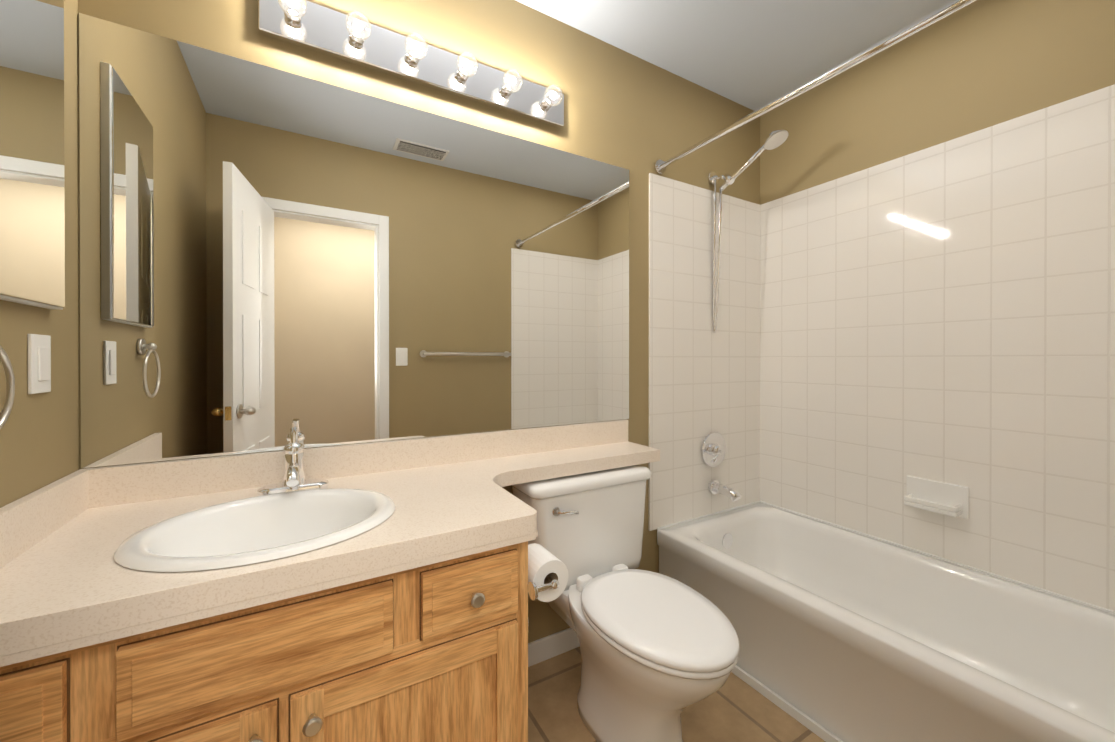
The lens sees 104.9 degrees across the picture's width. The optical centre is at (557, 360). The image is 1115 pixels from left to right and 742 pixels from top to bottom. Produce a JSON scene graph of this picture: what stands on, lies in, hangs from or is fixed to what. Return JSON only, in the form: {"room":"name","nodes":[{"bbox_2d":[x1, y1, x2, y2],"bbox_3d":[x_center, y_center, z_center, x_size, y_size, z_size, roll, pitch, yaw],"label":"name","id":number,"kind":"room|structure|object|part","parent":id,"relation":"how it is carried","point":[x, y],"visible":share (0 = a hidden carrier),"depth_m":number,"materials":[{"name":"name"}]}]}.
{"room":"bathroom","nodes":[
{"label":"bathroom","id":0,"kind":"room"},
{"bbox_2d":[0,0,79,507],"bbox_3d":[-0.485,-0.085,-0.224,0.120,2.500,2.820,0,0,-30],"label":"wall","id":1,"kind":"structure","parent":0,"point":[39,442],"depth_m":0.93,"materials":[{"name":"paint"}]},
{"bbox_2d":[0,346,14,428],"bbox_3d":[-0.907,0.028,0.665,0.044,0.193,0.160,0,0,-30],"label":"towel ring","id":2,"kind":"object","parent":1,"relation":"attached to","point":[10,385],"visible":1,"depth_m":0.73,"materials":[{"name":"silver metal"}]},
{"bbox_2d":[0,0,64,309],"bbox_3d":[-0.975,-0.448,0.760,0.024,0.680,0.355,0,0,-30],"label":"medicine cabinet mirror","id":3,"kind":"object","parent":1,"relation":"attached to","point":[32,228],"visible":1,"depth_m":0.81,"materials":[{"name":"mirror glass"},{"name":"chrome metal"}]},
{"bbox_2d":[28,334,50,393],"bbox_3d":[-1.046,0.007,0.868,0.010,0.118,0.073,0,0,-30],"label":"switch plate","id":4,"kind":"object","parent":1,"relation":"attached to","point":[39,363],"visible":1,"depth_m":0.86,"materials":[{"name":"white plastic"}]},
{"bbox_2d":[0,468,87,567],"bbox_3d":[-0.980,0.306,0.769,0.020,0.092,0.564,0,0,-30],"label":"backsplash","id":5,"kind":"structure","parent":1,"relation":"attached to","point":[25,521],"depth_m":0.83,"materials":[{"name":"beige stone"}]},
{"bbox_2d":[78,0,759,642],"bbox_3d":[-0.051,-0.091,1.732,2.840,2.500,0.120,0,0,-30],"label":"wall","id":6,"kind":"structure","parent":0,"point":[636,116],"depth_m":1.69,"materials":[{"name":"paint"}]},
{"bbox_2d":[79,13,628,467],"bbox_3d":[-0.414,-0.286,1.446,1.678,1.084,0.006,0,0,-30],"label":"wall mirror","id":7,"kind":"object","parent":6,"relation":"attached to","point":[269,257],"visible":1,"depth_m":1.27,"materials":[{"name":"clear glass"}]},
{"bbox_2d":[88,420,627,507],"bbox_3d":[-0.418,0.303,1.436,1.664,0.092,0.020,0,0,-30],"label":"backsplash","id":8,"kind":"structure","parent":6,"relation":"attached to","point":[121,484],"depth_m":1.28,"materials":[{"name":"beige stone"}]},
{"bbox_2d":[258,0,563,128],"bbox_3d":[-0.382,-0.975,1.395,0.981,0.126,0.122,0,0,-30],"label":"vanity light fixture","id":9,"kind":"object","parent":6,"relation":"attached to","point":[319,29],"depth_m":1.36,"materials":[{"name":"silver metal"}]},
{"bbox_3d":[-0.722,-0.974,1.167,0.070,0.070,0.072,0,0,-30],"label":"vanity light bulb","id":10,"kind":"part","parent":9,"relation":"part of","materials":[{"name":"white glass"}]},
{"bbox_3d":[-0.581,-0.975,1.250,0.070,0.070,0.072,0,0,-30],"label":"vanity light bulb","id":11,"kind":"part","parent":9,"relation":"part of","materials":[{"name":"white glass"}]},
{"bbox_3d":[-0.440,-0.975,1.332,0.070,0.070,0.072,0,0,-30],"label":"vanity light bulb","id":12,"kind":"part","parent":9,"relation":"part of","materials":[{"name":"white glass"}]},
{"bbox_3d":[-0.298,-0.975,1.415,0.070,0.070,0.072,0,0,-30],"label":"vanity light bulb","id":13,"kind":"part","parent":9,"relation":"part of","materials":[{"name":"white glass"}]},
{"bbox_3d":[-0.158,-0.975,1.497,0.070,0.070,0.072,0,0,-30],"label":"vanity light bulb","id":14,"kind":"part","parent":9,"relation":"part of","materials":[{"name":"white glass"}]},
{"bbox_3d":[-0.016,-0.976,1.580,0.070,0.070,0.072,0,0,-30],"label":"vanity light bulb","id":15,"kind":"part","parent":9,"relation":"part of","materials":[{"name":"white glass"}]},
{"bbox_2d":[528,627,578,666],"bbox_3d":[0.053,1.116,1.720,0.913,0.085,0.012,0,0,-30],"label":"baseboard","id":16,"kind":"structure","parent":6,"relation":"attached to","point":[551,646],"depth_m":1.66,"materials":[{"name":"white paint"}]},
{"bbox_2d":[649,173,759,530],"bbox_3d":[0.758,-0.038,2.130,0.800,1.609,0.008,0,0,-30],"label":"tiled wall","id":17,"kind":"structure","parent":6,"relation":"attached to","point":[704,380],"depth_m":2.07,"materials":[{"name":"white tile"}]},
{"bbox_2d":[701,130,787,501],"bbox_3d":[0.862,-0.170,1.984,0.172,1.677,0.363,0,0,-30],"label":"shower fixture","id":18,"kind":"object","parent":6,"relation":"attached to","point":[713,449],"visible":1,"depth_m":2.10,"materials":[{"name":"silver metal"}]},
{"bbox_2d":[654,0,976,173],"bbox_3d":[0.844,-0.880,1.306,0.060,0.059,1.512,0,0,-30],"label":"shower rod","id":19,"kind":"object","parent":6,"relation":"attached to","point":[660,166],"visible":0.96,"depth_m":1.31,"materials":[{"name":"silver metal"}]},
{"bbox_2d":[528,647,825,741],"bbox_3d":[0.660,1.213,0.518,2.840,0.100,2.940,0,0,-30],"label":"floor","id":20,"kind":"structure","parent":0,"point":[734,708],"depth_m":1.40,"materials":[{"name":"tile"}]},
{"bbox_2d":[0,528,567,741],"bbox_3d":[-0.545,0.778,1.026,1.030,0.766,0.602,0,0,-30],"label":"bathroom vanity","id":21,"kind":"object","parent":20,"relation":"on","point":[294,590],"depth_m":0.78,"materials":[{"name":"brown wood"}]},
{"bbox_2d":[0,440,659,643],"bbox_3d":[-0.275,0.380,1.191,1.664,0.059,0.588,0,0,-30],"label":"countertop","id":22,"kind":"structure","parent":21,"relation":"on","point":[463,501],"depth_m":0.85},
{"bbox_2d":[56,476,415,603],"bbox_3d":[-0.610,0.422,0.926,0.490,0.169,0.410,0,0,-30],"label":"sink","id":23,"kind":"object","parent":22,"relation":"in","point":[179,539],"depth_m":0.95,"materials":[{"name":"white ceramic"}]},
{"bbox_2d":[256,427,327,491],"bbox_3d":[-0.679,0.265,1.101,0.164,0.169,0.178,0,0,-30],"label":"faucet","id":24,"kind":"object","parent":22,"relation":"on","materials":[{"name":"silver metal"}]},
{"bbox_2d":[510,464,739,741],"bbox_3d":[0.220,0.782,1.360,0.512,0.755,0.762,0,0,-30],"label":"toilet","id":25,"kind":"object","parent":20,"relation":"on","point":[659,653],"visible":0.98,"depth_m":1.28,"materials":[{"name":"white ceramic"}]},
{"bbox_2d":[657,502,1114,741],"bbox_3d":[1.153,0.965,1.489,0.751,0.390,1.502,0,0,-30],"label":"bathtub","id":26,"kind":"object","parent":20,"relation":"on","point":[844,635],"visible":0.96,"depth_m":1.41,"materials":[{"name":"white ceramic"}]},
{"bbox_2d":[722,533,732,548],"bbox_3d":[0.807,0.858,2.039,0.072,0.071,0.008,0,0,-30],"label":"bathtub overflow plate","id":27,"kind":"object","parent":26,"relation":"attached to","point":[727,539],"visible":1,"depth_m":2.03,"materials":[{"name":"silver metal"}]},
{"bbox_2d":[515,0,953,110],"bbox_3d":[0.660,-1.387,0.509,2.840,0.100,2.940,0,0,-30],"label":"ceiling","id":28,"kind":"structure","parent":0,"point":[754,55],"depth_m":1.75,"materials":[{"name":"paint"}]},
{"bbox_2d":[760,0,1114,204],"bbox_3d":[1.865,-0.089,1.148,0.120,2.500,2.820,0,0,-30],"label":"wall","id":29,"kind":"structure","parent":0,"point":[977,65],"depth_m":1.66,"materials":[{"name":"paint"}]},
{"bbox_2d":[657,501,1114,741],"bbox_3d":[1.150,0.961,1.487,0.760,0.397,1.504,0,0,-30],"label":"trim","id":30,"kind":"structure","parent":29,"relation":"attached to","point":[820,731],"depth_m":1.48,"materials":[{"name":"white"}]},
{"bbox_2d":[760,84,1114,610],"bbox_3d":[1.482,-0.037,1.677,0.008,1.609,1.504,0,0,-30],"label":"wall tile","id":31,"kind":"structure","parent":29,"relation":"attached to","point":[944,312],"depth_m":1.60,"materials":[{"name":"white tile"}]},
{"bbox_2d":[904,475,968,518],"bbox_3d":[1.448,0.529,1.654,0.075,0.120,0.190,0,0,-30],"label":"soap dish","id":32,"kind":"object","parent":31,"relation":"attached to","point":[948,499],"visible":1,"depth_m":1.65,"materials":[{"name":"white ceramic"}]}
]}

